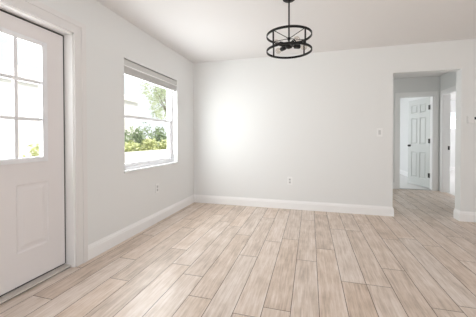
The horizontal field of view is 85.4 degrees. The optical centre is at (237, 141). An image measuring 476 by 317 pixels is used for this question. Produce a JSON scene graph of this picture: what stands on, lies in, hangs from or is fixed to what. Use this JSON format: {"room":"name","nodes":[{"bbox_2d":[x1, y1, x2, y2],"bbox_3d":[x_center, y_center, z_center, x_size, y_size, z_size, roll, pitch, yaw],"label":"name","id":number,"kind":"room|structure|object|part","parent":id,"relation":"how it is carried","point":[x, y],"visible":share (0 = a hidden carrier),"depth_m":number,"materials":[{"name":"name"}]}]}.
{"room":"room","nodes":[
{"label":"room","id":0,"kind":"room"},
{"bbox_2d":[37,0,193,244],"bbox_3d":[-1.481,-0.105,2.330,0.160,2.690,9.210,0,1,16],"label":"wall","id":1,"kind":"structure","parent":0,"point":[117,200],"depth_m":2.76,"materials":[{"name":"white paint"}]},
{"bbox_2d":[0,9,65,296],"bbox_3d":[-1.652,0.078,1.800,0.055,1.992,0.944,0,1,16],"label":"door","id":2,"kind":"structure","parent":1,"relation":"in","point":[32,189],"depth_m":2.02,"materials":[{"name":"white paint"}]},
{"bbox_3d":[-1.648,-0.317,1.784,0.041,0.956,0.647,0,1,16],"label":"lite frame","id":3,"kind":"part","parent":2,"relation":"part of","materials":[{"name":"white plastic"}]},
{"bbox_2d":[0,263,70,304],"bbox_3d":[-1.642,1.095,1.811,0.128,0.045,0.944,0,1,16],"label":"threshold","id":4,"kind":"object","parent":1,"relation":"attached to","point":[14,293],"depth_m":1.96,"materials":[{"name":"silver metal"}]},
{"bbox_2d":[0,0,87,266],"bbox_3d":[-1.617,0.025,1.790,0.169,2.145,1.203,0,1,16],"label":"trim","id":5,"kind":"structure","parent":1,"relation":"attached to","point":[74,32],"depth_m":2.24,"materials":[{"name":"white paint"}]},
{"bbox_2d":[124,90,172,169],"bbox_3d":[-1.206,-0.309,3.439,0.080,1.259,1.169,0,1,16],"label":"window","id":6,"kind":"structure","parent":1,"relation":"in","point":[131,165],"depth_m":3.87,"materials":[{"name":"white plastic"}]},
{"bbox_3d":[-1.218,-0.591,3.439,0.025,0.634,1.101,0,1,16],"label":"sash","id":7,"kind":"part","parent":6,"relation":"part of","materials":[{"name":"white plastic"}]},
{"bbox_3d":[-1.189,-0.015,3.438,0.027,0.610,1.101,0,1,16],"label":"sash","id":8,"kind":"part","parent":6,"relation":"part of","materials":[{"name":"clear glass"}]},
{"bbox_2d":[124,59,176,91],"bbox_3d":[-1.131,-0.848,3.411,0.076,0.164,1.165,0,1,16],"label":"window blind","id":9,"kind":"object","parent":1,"relation":"attached to","point":[132,70],"visible":0.81,"depth_m":3.28,"materials":[{"name":"grey"}]},
{"bbox_3d":[-1.134,-0.773,3.413,0.052,0.015,1.151,0,1,16],"label":"rail","id":10,"kind":"part","parent":9,"relation":"part of","materials":[{"name":"white plastic"}]},
{"bbox_2d":[124,162,178,173],"bbox_3d":[-1.160,0.330,3.435,0.173,0.024,1.195,0,1,16],"label":"window sill","id":11,"kind":"structure","parent":1,"relation":"attached to","point":[170,163],"depth_m":3.28,"materials":[{"name":"stone"}]},
{"bbox_2d":[0,171,475,316],"bbox_3d":[3.089,1.146,3.303,8.230,0.152,13.400,0,1,16],"label":"floor","id":12,"kind":"structure","parent":0,"point":[202,259],"depth_m":2.22,"materials":[{"name":"brown wood"}]},
{"bbox_2d":[96,0,475,99],"bbox_3d":[3.035,-1.419,3.358,8.975,0.100,13.660,0,1,16],"label":"ceiling","id":13,"kind":"structure","parent":0,"point":[199,31],"depth_m":2.98,"materials":[{"name":"white paint"}]},
{"bbox_2d":[266,0,311,58],"bbox_3d":[0.478,-1.098,2.417,0.420,0.510,0.420,0,1,16],"label":"pendant light","id":14,"kind":"object","parent":13,"relation":"hanging from","point":[296,44],"visible":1,"depth_m":2.40,"materials":[{"name":"black metal"}]},
{"bbox_3d":[0.478,-1.111,2.417,0.015,0.425,0.015,0,1,16],"label":"rod","id":15,"kind":"part","parent":14,"relation":"part of","materials":[{"name":"black metal"}]},
{"bbox_2d":[293,44,300,48],"bbox_3d":[0.582,-0.902,2.447,0.144,0.058,0.094,0,1,16],"label":"socket","id":16,"kind":"object","parent":14,"relation":"attached to","point":[296,46],"depth_m":2.42,"materials":[{"name":"black metal"}]},
{"bbox_2d":[193,39,475,211],"bbox_3d":[2.068,-0.153,3.808,5.875,2.440,0.140,0,1,16],"label":"wall","id":17,"kind":"structure","parent":0,"point":[312,119],"depth_m":3.97,"materials":[{"name":"white paint"}]},
{"bbox_2d":[88,194,393,260],"bbox_3d":[0.441,1.010,3.101,3.130,0.136,2.408,0,1,16],"label":"baseboard","id":18,"kind":"structure","parent":17,"relation":"attached to","point":[104,244],"depth_m":3.85,"materials":[{"name":"white paint"}]},
{"bbox_2d":[287,177,291,184],"bbox_3d":[0.821,0.618,4.090,0.072,0.120,0.009,0,1,16],"label":"wall outlet","id":19,"kind":"object","parent":17,"relation":"attached to","point":[289,179],"visible":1,"depth_m":4.09,"materials":[{"name":"white plastic"}]},
{"bbox_2d":[377,128,382,136],"bbox_3d":[2.051,-0.138,3.735,0.076,0.120,0.010,0,1,16],"label":"light switch","id":20,"kind":"object","parent":17,"relation":"attached to","point":[379,130],"visible":1,"depth_m":3.73,"materials":[{"name":"white plastic"}]},
{"bbox_2d":[453,208,475,221],"bbox_3d":[3.951,1.003,3.286,1.961,0.136,0.156,0,1,16],"label":"baseboard","id":21,"kind":"structure","parent":17,"relation":"attached to","point":[464,216],"depth_m":3.46,"materials":[{"name":"white paint"}]},
{"bbox_2d":[467,116,475,122],"bbox_3d":[3.131,-0.296,3.423,0.150,0.097,0.024,0,1,16],"label":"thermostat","id":22,"kind":"object","parent":17,"relation":"attached to","point":[470,119],"visible":1,"depth_m":3.42,"materials":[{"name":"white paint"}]},
{"bbox_2d":[400,97,426,171],"bbox_3d":[5.013,-0.205,7.560,0.090,2.440,4.130,0,1,16],"label":"wall","id":23,"kind":"structure","parent":0,"point":[403,101],"depth_m":7.80,"materials":[{"name":"white paint"}]},
{"bbox_2d":[400,170,407,176],"bbox_3d":[4.881,0.951,7.296,0.016,0.136,3.340,0,1,16],"label":"baseboard","id":24,"kind":"structure","parent":23,"relation":"attached to","point":[402,172],"depth_m":7.75,"materials":[{"name":"white paint"}]},
{"bbox_2d":[393,76,439,190],"bbox_3d":[2.140,-0.183,6.159,4.745,2.440,0.120,0,1,16],"label":"wall","id":25,"kind":"structure","parent":0,"point":[417,84],"depth_m":5.60,"materials":[{"name":"white paint"}]},
{"bbox_2d":[395,91,438,190],"bbox_3d":[3.885,-0.019,5.662,0.815,2.120,0.139,0,1,16],"label":"trim","id":26,"kind":"structure","parent":25,"relation":"attached to","point":[434,95],"depth_m":5.57,"materials":[{"name":"white paint"}]},
{"bbox_2d":[407,97,429,187],"bbox_3d":[4.210,0.011,5.988,0.137,2.000,0.703,0,1,-2],"label":"door","id":27,"kind":"structure","parent":25,"relation":"in","point":[418,145],"depth_m":5.96,"materials":[{"name":"white paint"}]},
{"bbox_2d":[439,71,455,190],"bbox_3d":[4.060,-0.164,4.440,0.120,2.440,2.154,0,1,16],"label":"wall","id":28,"kind":"structure","parent":0,"point":[447,80],"depth_m":5.26,"materials":[{"name":"white paint"}]},
{"bbox_2d":[440,86,455,191],"bbox_3d":[4.200,-0.006,4.976,0.139,2.110,0.900,0,1,16],"label":"trim","id":29,"kind":"structure","parent":28,"relation":"attached to","point":[445,104],"depth_m":5.33,"materials":[{"name":"white paint"}]},
{"bbox_2d":[450,100,455,166],"bbox_3d":[7.225,-0.227,9.043,3.370,2.440,0.120,0,1,16],"label":"wall","id":30,"kind":"structure","parent":0,"point":[453,102],"depth_m":8.92,"materials":[{"name":"white paint"}]},
{"label":"outside","id":31,"kind":"structure","parent":0,"visible":0},
{"bbox_3d":[-15.559,1.125,22.555,37.864,0.250,85.000,0,1,16],"label":"ground","id":32,"kind":"structure","parent":31,"visible":0},
{"bbox_2d":[23,143,38,156],"bbox_3d":[-3.651,0.560,4.752,0.707,1.311,0.613,0,1,16],"label":"shrub","id":33,"kind":"object","parent":32,"relation":"on","point":[33,149],"visible":0.05,"depth_m":4.71,"materials":[{"name":"green plant"}]},
{"bbox_2d":[0,61,148,158],"bbox_3d":[-8.334,-0.536,3.109,5.270,3.550,16.500,0,1,16],"label":"house","id":34,"kind":"structure","parent":32,"relation":"on","point":[28,93],"depth_m":5.91,"materials":[{"name":"white paint"}]},
{"bbox_2d":[124,129,131,142],"bbox_3d":[-3.652,0.351,7.966,0.856,1.657,1.085,0,1,-21],"label":"shrub","id":35,"kind":"object","parent":32,"relation":"on","point":[126,139],"visible":0.02,"depth_m":8.03,"materials":[{"name":"green plant"}]},
{"bbox_2d":[125,140,141,151],"bbox_3d":[-2.999,0.565,7.177,0.805,1.239,0.799,0,1,16],"label":"shrub","id":36,"kind":"object","parent":32,"relation":"on","point":[129,147],"visible":0.16,"depth_m":7.09,"materials":[{"name":"green plant"}]},
{"bbox_2d":[127,122,156,146],"bbox_3d":[-3.447,0.224,9.034,1.038,1.890,1.009,0,1,16],"label":"shrub","id":37,"kind":"object","parent":32,"relation":"on","point":[138,137],"visible":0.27,"depth_m":8.94,"materials":[{"name":"green plant"}]},
{"bbox_2d":[125,149,166,162],"bbox_3d":[-2.630,0.719,6.460,0.160,0.940,17.000,0,1,16],"label":"wall","id":38,"kind":"structure","parent":32,"relation":"on","point":[135,156],"depth_m":6.79,"materials":[{"name":"white paint"}]},
{"bbox_2d":[140,137,158,150],"bbox_3d":[-2.733,0.515,7.972,0.675,1.316,0.792,0,1,-10],"label":"shrub","id":39,"kind":"object","parent":32,"relation":"on","point":[148,144],"visible":0.22,"depth_m":7.90,"materials":[{"name":"green plant"}]},
{"bbox_2d":[140,81,166,119],"bbox_3d":[-4.462,-2.112,16.277,3.737,6.362,3.157,0,1,28],"label":"tree","id":40,"kind":"object","parent":32,"relation":"on","point":[161,92],"visible":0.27,"depth_m":15.97,"materials":[{"name":"green plant"}]},
{"bbox_2d":[149,126,166,147],"bbox_3d":[-3.070,0.229,10.126,0.858,1.834,1.055,-1,1,-44],"label":"shrub","id":41,"kind":"object","parent":32,"relation":"on","point":[160,135],"visible":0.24,"depth_m":9.99,"materials":[{"name":"green plant"}]},
{"bbox_2d":[157,139,166,149],"bbox_3d":[-2.505,0.529,8.856,0.825,1.266,0.760,0,1,16],"label":"shrub","id":42,"kind":"object","parent":32,"relation":"on","point":[161,142],"visible":0.08,"depth_m":8.76,"materials":[{"name":"green plant"}]}
]}

